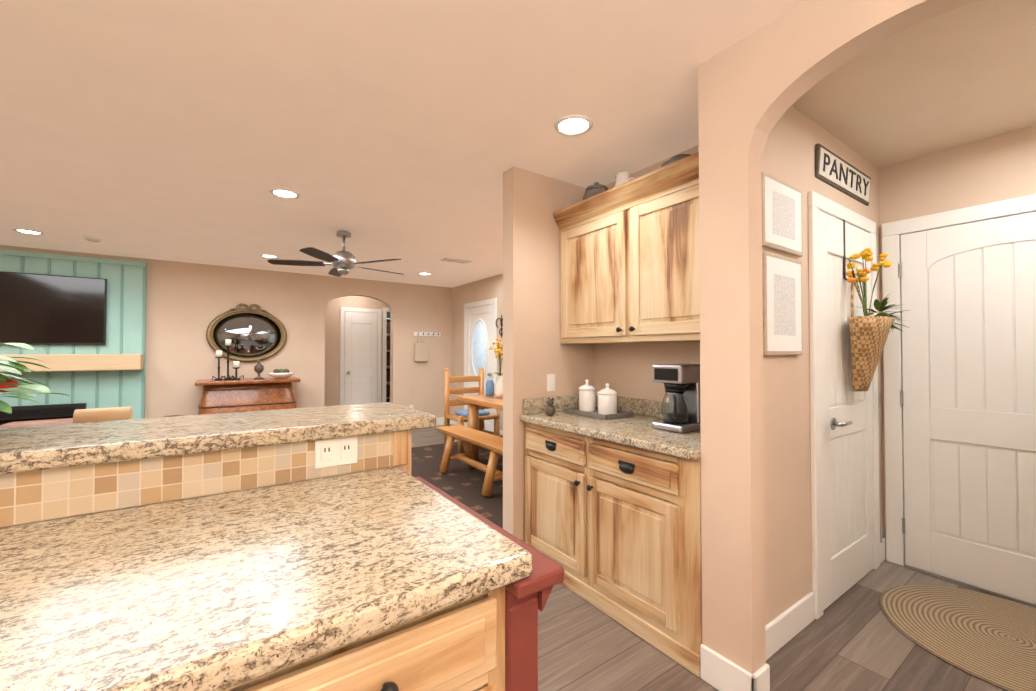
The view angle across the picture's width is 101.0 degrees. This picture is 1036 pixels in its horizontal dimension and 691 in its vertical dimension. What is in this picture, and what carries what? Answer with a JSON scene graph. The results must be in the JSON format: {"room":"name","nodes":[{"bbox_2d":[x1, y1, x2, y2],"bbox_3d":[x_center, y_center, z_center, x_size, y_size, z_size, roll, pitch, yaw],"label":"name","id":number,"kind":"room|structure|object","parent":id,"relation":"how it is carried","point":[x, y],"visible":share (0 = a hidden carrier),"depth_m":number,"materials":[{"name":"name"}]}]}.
{"room":"kitchen","nodes":[
{"label":"kitchen","id":0,"kind":"room"},
{"bbox_2d":[0,245,451,417],"bbox_3d":[-4.193,0.155,5.858,7.450,2.500,0.150,1,-1,-35],"label":"wall","id":1,"kind":"structure","parent":0,"point":[187,304],"depth_m":6.25,"materials":[{"name":"paint"}]},
{"bbox_2d":[0,249,146,418],"bbox_3d":[-5.867,0.165,4.531,2.894,2.440,0.114,1,-1,-35],"label":"wall panel","id":2,"kind":"object","parent":1,"relation":"attached to","point":[126,307],"visible":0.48,"depth_m":5.11,"materials":[{"name":"teal wood"}]},
{"bbox_2d":[0,403,85,424],"bbox_3d":[-5.514,1.027,4.661,1.130,0.720,0.057,1,-1,-35],"label":"fireplace insert","id":3,"kind":"object","parent":2,"relation":"attached to","point":[41,412],"visible":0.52,"depth_m":4.76,"materials":[{"name":"black"}]},
{"bbox_2d":[0,271,106,344],"bbox_3d":[-5.521,-0.402,4.684,1.460,0.802,0.047,1,-1,-35],"label":"wall-mounted tv","id":4,"kind":"object","parent":2,"relation":"attached to","point":[42,309],"visible":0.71,"depth_m":4.83,"materials":[{"name":"black"}]},
{"bbox_2d":[0,354,142,371],"bbox_3d":[-5.655,0.189,4.484,2.580,0.190,0.207,1,-1,-35],"label":"mantel beam","id":5,"kind":"structure","parent":2,"relation":"attached to","point":[80,362],"depth_m":4.84,"materials":[{"name":"beige wood"}]},
{"bbox_2d":[206,303,286,361],"bbox_3d":[-3.787,-0.176,5.997,0.964,0.820,0.076,1,-1,-35],"label":"oval mirror","id":6,"kind":"object","parent":1,"relation":"attached to","point":[253,335],"visible":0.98,"depth_m":6.00,"materials":[{"name":"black glass"}]},
{"bbox_2d":[414,332,440,361],"bbox_3d":[-1.588,0.024,7.535,0.500,0.515,0.074,1,-1,-35],"label":"hook rail","id":7,"kind":"object","parent":1,"relation":"attached to","point":[420,352],"visible":1,"depth_m":7.44,"materials":[{"name":"white paint"}]},
{"bbox_2d":[436,417,450,425],"bbox_3d":[-1.622,1.364,7.528,1.000,0.135,0.016,1,-1,-35],"label":"baseboard","id":8,"kind":"structure","parent":1,"relation":"attached to","point":[439,421],"depth_m":7.68,"materials":[{"name":"white paint"}]},
{"bbox_2d":[324,296,389,405],"bbox_3d":[-2.965,0.186,7.778,2.360,2.500,0.100,1,-1,-35],"label":"wall","id":9,"kind":"structure","parent":0,"point":[332,353],"depth_m":7.53,"materials":[{"name":"paint"}]},
{"bbox_2d":[340,307,389,404],"bbox_3d":[-2.606,0.363,7.912,1.294,2.150,0.086,1,-1,-35],"label":"door frame","id":10,"kind":"structure","parent":9,"relation":"attached to","point":[360,361],"depth_m":7.79,"materials":[{"name":"white paint"}]},
{"bbox_2d":[0,0,1035,287],"bbox_3d":[-2.079,-1.192,2.842,7.450,0.100,11.650,1,-1,-35],"label":"ceiling","id":11,"kind":"structure","parent":0,"point":[404,134],"depth_m":2.08,"materials":[{"name":"paint"}]},
{"bbox_2d":[13,228,43,234],"bbox_3d":[-4.804,-1.117,4.191,0.202,0.011,0.202,1,-1,-35],"label":"recessed light","id":12,"kind":"object","parent":11,"relation":"in","point":[28,231],"visible":0.98,"depth_m":4.18,"materials":[{"name":"white glass"}]},
{"bbox_2d":[84,236,100,241],"bbox_3d":[-4.398,-1.099,4.413,0.130,0.034,0.130,1,-1,-35],"label":"smoke detector","id":13,"kind":"object","parent":11,"relation":"attached to","point":[92,239],"visible":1,"depth_m":4.38,"materials":[{"name":"white paint"}]},
{"bbox_2d":[260,254,277,257],"bbox_3d":[-3.061,-1.100,5.258,0.202,0.011,0.202,1,-1,-35],"label":"recessed light","id":14,"kind":"object","parent":11,"relation":"in","point":[268,256],"visible":0.98,"depth_m":5.25,"materials":[{"name":"white glass"}]},
{"bbox_2d":[269,188,299,198],"bbox_3d":[-1.738,-1.133,3.182,0.202,0.011,0.202,1,-1,-35],"label":"recessed light","id":15,"kind":"object","parent":11,"relation":"in","point":[284,193],"visible":1,"depth_m":3.18,"materials":[{"name":"white glass"}]},
{"bbox_2d":[267,231,403,276],"bbox_3d":[-1.724,-0.905,4.229,1.290,0.429,1.253,1,-1,-35],"label":"ceiling fan","id":16,"kind":"object","parent":11,"relation":"hanging from","point":[343,261],"visible":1,"depth_m":4.09,"materials":[{"name":"brown wood"}]},
{"bbox_2d":[418,272,430,274],"bbox_3d":[-1.406,-1.082,6.434,0.202,0.011,0.202,1,-1,-35],"label":"recessed light","id":17,"kind":"object","parent":11,"relation":"in","point":[423,273],"visible":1,"depth_m":6.42,"materials":[{"name":"white"}]},
{"bbox_2d":[441,257,471,263],"bbox_3d":[-0.797,-1.092,5.506,0.360,0.015,0.180,1,-1,-35],"label":"ceiling vent","id":18,"kind":"object","parent":11,"relation":"in","point":[447,259],"visible":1,"depth_m":5.47,"materials":[{"name":"beige metal"}]},
{"bbox_2d":[554,115,592,135],"bbox_3d":[0.290,-1.148,2.230,0.202,0.011,0.202,1,-1,-35],"label":"recessed light","id":19,"kind":"object","parent":11,"relation":"in","point":[572,125],"visible":1,"depth_m":2.23,"materials":[{"name":"white glass"}]},
{"bbox_2d":[503,166,593,541],"bbox_3d":[0.739,0.116,3.315,1.960,2.500,0.120,1,-1,-35],"label":"wall","id":20,"kind":"structure","parent":0,"point":[535,352],"depth_m":2.79,"materials":[{"name":"paint"}]},
{"bbox_2d":[547,374,554,391],"bbox_3d":[0.222,0.251,2.874,0.070,0.115,0.006,1,-1,-35],"label":"light switch","id":21,"kind":"object","parent":20,"relation":"attached to","point":[550,382],"visible":1,"depth_m":2.87,"materials":[{"name":"white paint"}]},
{"bbox_2d":[594,145,699,400],"bbox_3d":[0.953,0.105,2.641,0.120,2.500,1.230,1,-1,-35],"label":"wall","id":22,"kind":"structure","parent":0,"point":[623,369],"depth_m":2.78,"materials":[{"name":"paint"}]},
{"bbox_2d":[553,152,699,343],"bbox_3d":[0.744,-0.463,2.505,0.382,0.888,1.224,1,-1,-35],"label":"upper cabinet","id":23,"kind":"object","parent":22,"relation":"attached to","point":[629,263],"visible":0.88,"depth_m":2.37,"materials":[{"name":"brown wood"}]},
{"bbox_2d":[583,182,607,199],"bbox_3d":[0.524,-0.984,2.853,0.184,0.211,0.184,1,-1,-35],"label":"crock","id":24,"kind":"object","parent":23,"relation":"on","point":[596,188],"visible":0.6,"depth_m":2.79,"materials":[{"name":"grey ceramic"}]},
{"bbox_2d":[614,171,634,186],"bbox_3d":[0.671,-0.977,2.660,0.124,0.190,0.169,1,-1,-35],"label":"pitcher","id":25,"kind":"object","parent":23,"relation":"on","point":[622,177],"visible":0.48,"depth_m":2.64,"materials":[{"name":"white ceramic"}]},
{"bbox_2d":[661,154,689,167],"bbox_3d":[0.890,-0.965,2.328,0.210,0.155,0.210,1,-1,-35],"label":"bowl","id":26,"kind":"object","parent":23,"relation":"on","point":[675,159],"visible":0.21,"depth_m":2.26,"materials":[{"name":"ceramic"}]},
{"bbox_2d":[411,424,1007,690],"bbox_3d":[-2.079,1.408,2.801,7.450,0.100,11.650,1,-1,-35],"label":"floor","id":27,"kind":"structure","parent":0,"point":[853,638],"depth_m":1.85,"materials":[{"name":"brown wood"}]},
{"bbox_2d":[0,418,72,427],"bbox_3d":[-3.920,0.950,2.940,1.980,0.820,0.970,1,-1,-35],"label":"sofa","id":28,"kind":"object","parent":27,"relation":"on","point":[39,422],"visible":0.02,"depth_m":3.03,"materials":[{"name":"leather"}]},
{"bbox_2d":[73,407,132,422],"bbox_3d":[-1.647,0.801,1.655,0.384,1.084,0.384,1,-1,-35],"label":"stool","id":29,"kind":"object","parent":27,"relation":"on","point":[100,414],"visible":0.08,"depth_m":1.76,"materials":[{"name":"brown wood"}]},
{"bbox_2d":[195,377,300,414],"bbox_3d":[-3.637,0.929,5.782,1.170,0.950,0.530,1,-1,-35],"label":"chest","id":30,"kind":"object","parent":27,"relation":"on","point":[240,395],"visible":0.48,"depth_m":5.61,"materials":[{"name":"brown wood"}]},
{"bbox_2d":[212,339,243,379],"bbox_3d":[-3.832,0.183,5.650,0.354,0.535,0.278,1,-1,-35],"label":"candlesticks","id":31,"kind":"object","parent":30,"relation":"on","point":[236,364],"visible":1,"depth_m":5.63,"materials":[{"name":"black metal"}]},
{"bbox_2d":[254,359,263,378],"bbox_3d":[-3.548,0.316,5.847,0.120,0.275,0.118,1,-1,-35],"label":"urn","id":32,"kind":"object","parent":30,"relation":"on","point":[258,368],"visible":1,"depth_m":5.82,"materials":[{"name":"grey ceramic"}]},
{"bbox_2d":[268,369,293,377],"bbox_3d":[-3.326,0.392,6.000,0.325,0.127,0.208,1,-1,-35],"label":"bowl","id":33,"kind":"object","parent":30,"relation":"on","point":[282,373],"visible":1,"depth_m":5.95,"materials":[{"name":"white ceramic"}]},
{"bbox_2d":[0,422,563,690],"bbox_3d":[-1.744,0.796,0.332,3.668,1.044,1.220,1,-1,-35],"label":"kitchen island","id":34,"kind":"object","parent":27,"relation":"on","point":[333,548],"depth_m":0.81,"materials":[{"name":"beige stone"}]},
{"bbox_2d":[0,402,435,465],"bbox_3d":[-1.966,0.264,0.704,3.720,0.048,0.510,1,-1,-35],"label":"island countertop","id":35,"kind":"structure","parent":34,"relation":"on","point":[42,443],"depth_m":1.27,"materials":[{"name":"beige stone"}]},
{"bbox_2d":[0,343,68,413],"bbox_3d":[-1.565,0.118,1.145,0.489,0.253,0.453,1,-1,-35],"label":"plant","id":36,"kind":"object","parent":35,"relation":"on","point":[7,384],"visible":1,"depth_m":1.19,"materials":[{"name":"green plant"}]},
{"bbox_2d":[386,318,389,401],"bbox_3d":[-2.787,0.445,8.971,0.540,2.020,0.300,1,-1,-35],"label":"bookcase","id":37,"kind":"object","parent":27,"relation":"on","point":[388,366],"visible":0.19,"depth_m":8.89,"materials":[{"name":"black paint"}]},
{"bbox_2d":[411,442,502,528],"bbox_3d":[-0.286,1.382,4.750,1.880,0.011,3.100,1,-1,-35],"label":"dining rug","id":38,"kind":"object","parent":27,"relation":"on","point":[461,482],"visible":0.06,"depth_m":4.40,"materials":[{"name":"carpet"}]},
{"bbox_2d":[436,425,502,495],"bbox_3d":[-0.402,1.137,4.308,0.437,0.451,1.400,1,-1,-35],"label":"bench","id":39,"kind":"object","parent":38,"relation":"on","point":[491,443],"visible":0.79,"depth_m":4.30,"materials":[{"name":"brown wood"}]},
{"bbox_2d":[444,367,499,453],"bbox_3d":[-0.627,0.850,5.774,0.620,1.083,0.497,1,-1,-35],"label":"chair","id":40,"kind":"object","parent":38,"relation":"on","point":[460,417],"visible":0.58,"depth_m":5.77,"materials":[{"name":"brown wood"}]},
{"bbox_2d":[456,394,502,461],"bbox_3d":[0.056,0.989,4.702,0.776,0.769,1.720,1,-1,-35],"label":"table","id":41,"kind":"object","parent":38,"relation":"on","point":[476,403],"visible":0.12,"depth_m":5.01,"materials":[{"name":"brown wood"}]},
{"bbox_2d":[486,380,493,395],"bbox_3d":[-0.346,0.520,5.270,0.110,0.190,0.110,1,-1,-35],"label":"glass jar","id":42,"kind":"object","parent":41,"relation":"on","point":[489,387],"visible":1,"depth_m":5.22,"materials":[{"name":"glass"}]},
{"bbox_2d":[489,339,502,397],"bbox_3d":[-0.212,0.265,5.017,0.333,0.692,0.315,1,-1,-35],"label":"flower vase","id":43,"kind":"object","parent":41,"relation":"on","point":[499,388],"visible":0.96,"depth_m":4.96,"materials":[{"name":"white ceramic"}]},
{"bbox_2d":[524,422,701,676],"bbox_3d":[0.623,0.914,2.399,0.678,0.874,1.224,1,-1,-35],"label":"base cabinet","id":44,"kind":"object","parent":27,"relation":"on","point":[613,529],"visible":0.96,"depth_m":2.04,"materials":[{"name":"brown wood"}]},
{"bbox_2d":[520,394,700,459],"bbox_3d":[0.629,0.407,2.411,0.662,0.140,1.224,1,-1,-35],"label":"countertop","id":45,"kind":"structure","parent":44,"relation":"on","point":[637,430],"depth_m":2.36,"materials":[{"name":"stone"}]},
{"bbox_2d":[544,397,555,415],"bbox_3d":[0.199,0.381,2.673,0.075,0.117,0.088,1,-1,-35],"label":"figurine","id":46,"kind":"object","parent":45,"relation":"on","point":[549,409],"visible":1,"depth_m":2.64,"materials":[{"name":"grey ceramic"}]},
{"bbox_2d":[564,379,632,419],"bbox_3d":[0.507,0.330,2.735,0.240,0.220,0.380,1,-1,-35],"label":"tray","id":47,"kind":"object","parent":45,"relation":"on","point":[606,409],"visible":1,"depth_m":2.66,"materials":[{"name":"white ceramic"}]},
{"bbox_2d":[652,364,700,432],"bbox_3d":[0.829,0.265,2.217,0.243,0.335,0.180,1,-1,-35],"label":"coffee maker","id":48,"kind":"object","parent":45,"relation":"on","point":[680,409],"visible":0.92,"depth_m":2.16,"materials":[{"name":"silver metal"}]},
{"bbox_2d":[879,585,1035,690],"bbox_3d":[2.251,1.338,1.947,0.920,0.010,0.920,1,-1,-35],"label":"jute rug","id":49,"kind":"object","parent":27,"relation":"on","point":[991,639],"visible":1,"depth_m":2.01,"materials":[{"name":"beige wicker"}]},
{"bbox_2d":[452,125,1035,537],"bbox_3d":[1.502,0.127,4.065,0.150,2.500,9.600,1,-1,-35],"label":"wall","id":50,"kind":"structure","parent":0,"point":[1001,167],"depth_m":2.54,"materials":[{"name":"paint"}]},
{"bbox_2d":[464,298,496,431],"bbox_3d":[-0.654,0.348,6.960,0.086,2.150,1.060,1,-1,-35],"label":"door frame","id":51,"kind":"structure","parent":50,"relation":"attached to","point":[480,332],"depth_m":6.93,"materials":[{"name":"white paint"}]},
{"bbox_2d":[496,315,502,336],"bbox_3d":[-0.249,-0.296,6.423,0.014,0.340,0.315,1,-1,-35],"label":"wall decor","id":52,"kind":"object","parent":50,"relation":"attached to","point":[501,324],"visible":0.73,"depth_m":6.42,"materials":[{"name":"metal"}]},
{"bbox_2d":[882,194,1035,607],"bbox_3d":[2.634,0.284,2.261,0.049,2.130,1.090,1,-1,-35],"label":"door frame","id":53,"kind":"structure","parent":50,"relation":"attached to","point":[959,360],"depth_m":2.42,"materials":[{"name":"white paint"}]},
{"bbox_2d":[761,106,882,625],"bbox_3d":[1.580,0.099,2.273,1.770,2.500,0.090,1,-1,-35],"label":"wall","id":54,"kind":"structure","parent":0,"point":[795,137],"depth_m":2.03,"materials":[{"name":"paint"}]},
{"bbox_2d":[733,592,813,687],"bbox_3d":[1.167,1.276,1.903,0.690,0.135,0.016,1,-1,-35],"label":"baseboard","id":55,"kind":"structure","parent":54,"relation":"attached to","point":[792,621],"depth_m":1.91,"materials":[{"name":"white paint"}]},
{"bbox_2d":[761,172,802,256],"bbox_3d":[1.210,-0.591,1.957,0.390,0.320,0.020,1,-1,-35],"label":"picture","id":56,"kind":"object","parent":54,"relation":"attached to","point":[781,216],"visible":0.85,"depth_m":1.93,"materials":[{"name":"paper"}]},
{"bbox_2d":[762,251,802,354],"bbox_3d":[1.210,-0.181,1.951,0.370,0.450,0.020,1,-1,-35],"label":"picture","id":57,"kind":"object","parent":54,"relation":"attached to","point":[782,304],"visible":0.88,"depth_m":1.92,"materials":[{"name":"paper"}]},
{"bbox_2d":[815,143,870,205],"bbox_3d":[1.844,-0.948,2.409,0.760,0.170,0.031,1,-1,-35],"label":"sign","id":58,"kind":"object","parent":54,"relation":"attached to","point":[832,180],"visible":0.88,"depth_m":2.35,"materials":[{"name":"white wood"}]},
{"bbox_2d":[823,153,868,195],"bbox_3d":[1.857,-0.949,2.401,0.658,0.093,0.003,1,3,-35],"label":"lettering","id":59,"kind":"object","parent":58,"relation":"attached to","point":[841,170],"visible":1,"depth_m":2.37,"materials":[{"name":"grey metal"}]},
{"bbox_2d":[808,191,881,618],"bbox_3d":[1.859,0.290,2.351,0.920,2.120,0.096,1,-1,-35],"label":"door frame","id":60,"kind":"structure","parent":54,"relation":"attached to","point":[845,510],"depth_m":2.30,"materials":[{"name":"white paint"}]},
{"bbox_2d":[843,220,909,390],"bbox_3d":[1.958,-0.225,2.333,0.433,0.950,0.285,1,-1,-35],"label":"hanging basket","id":61,"kind":"object","parent":60,"relation":"hanging from","point":[868,334],"visible":0.96,"depth_m":2.30,"materials":[{"name":"brown wicker"}]},
{"bbox_2d":[698,0,979,673],"bbox_3d":[1.695,0.071,0.471,0.100,2.500,3.180,1,-1,-35],"label":"wall","id":62,"kind":"structure","parent":0,"point":[753,87],"depth_m":1.62,"materials":[{"name":"paint"}]}
]}

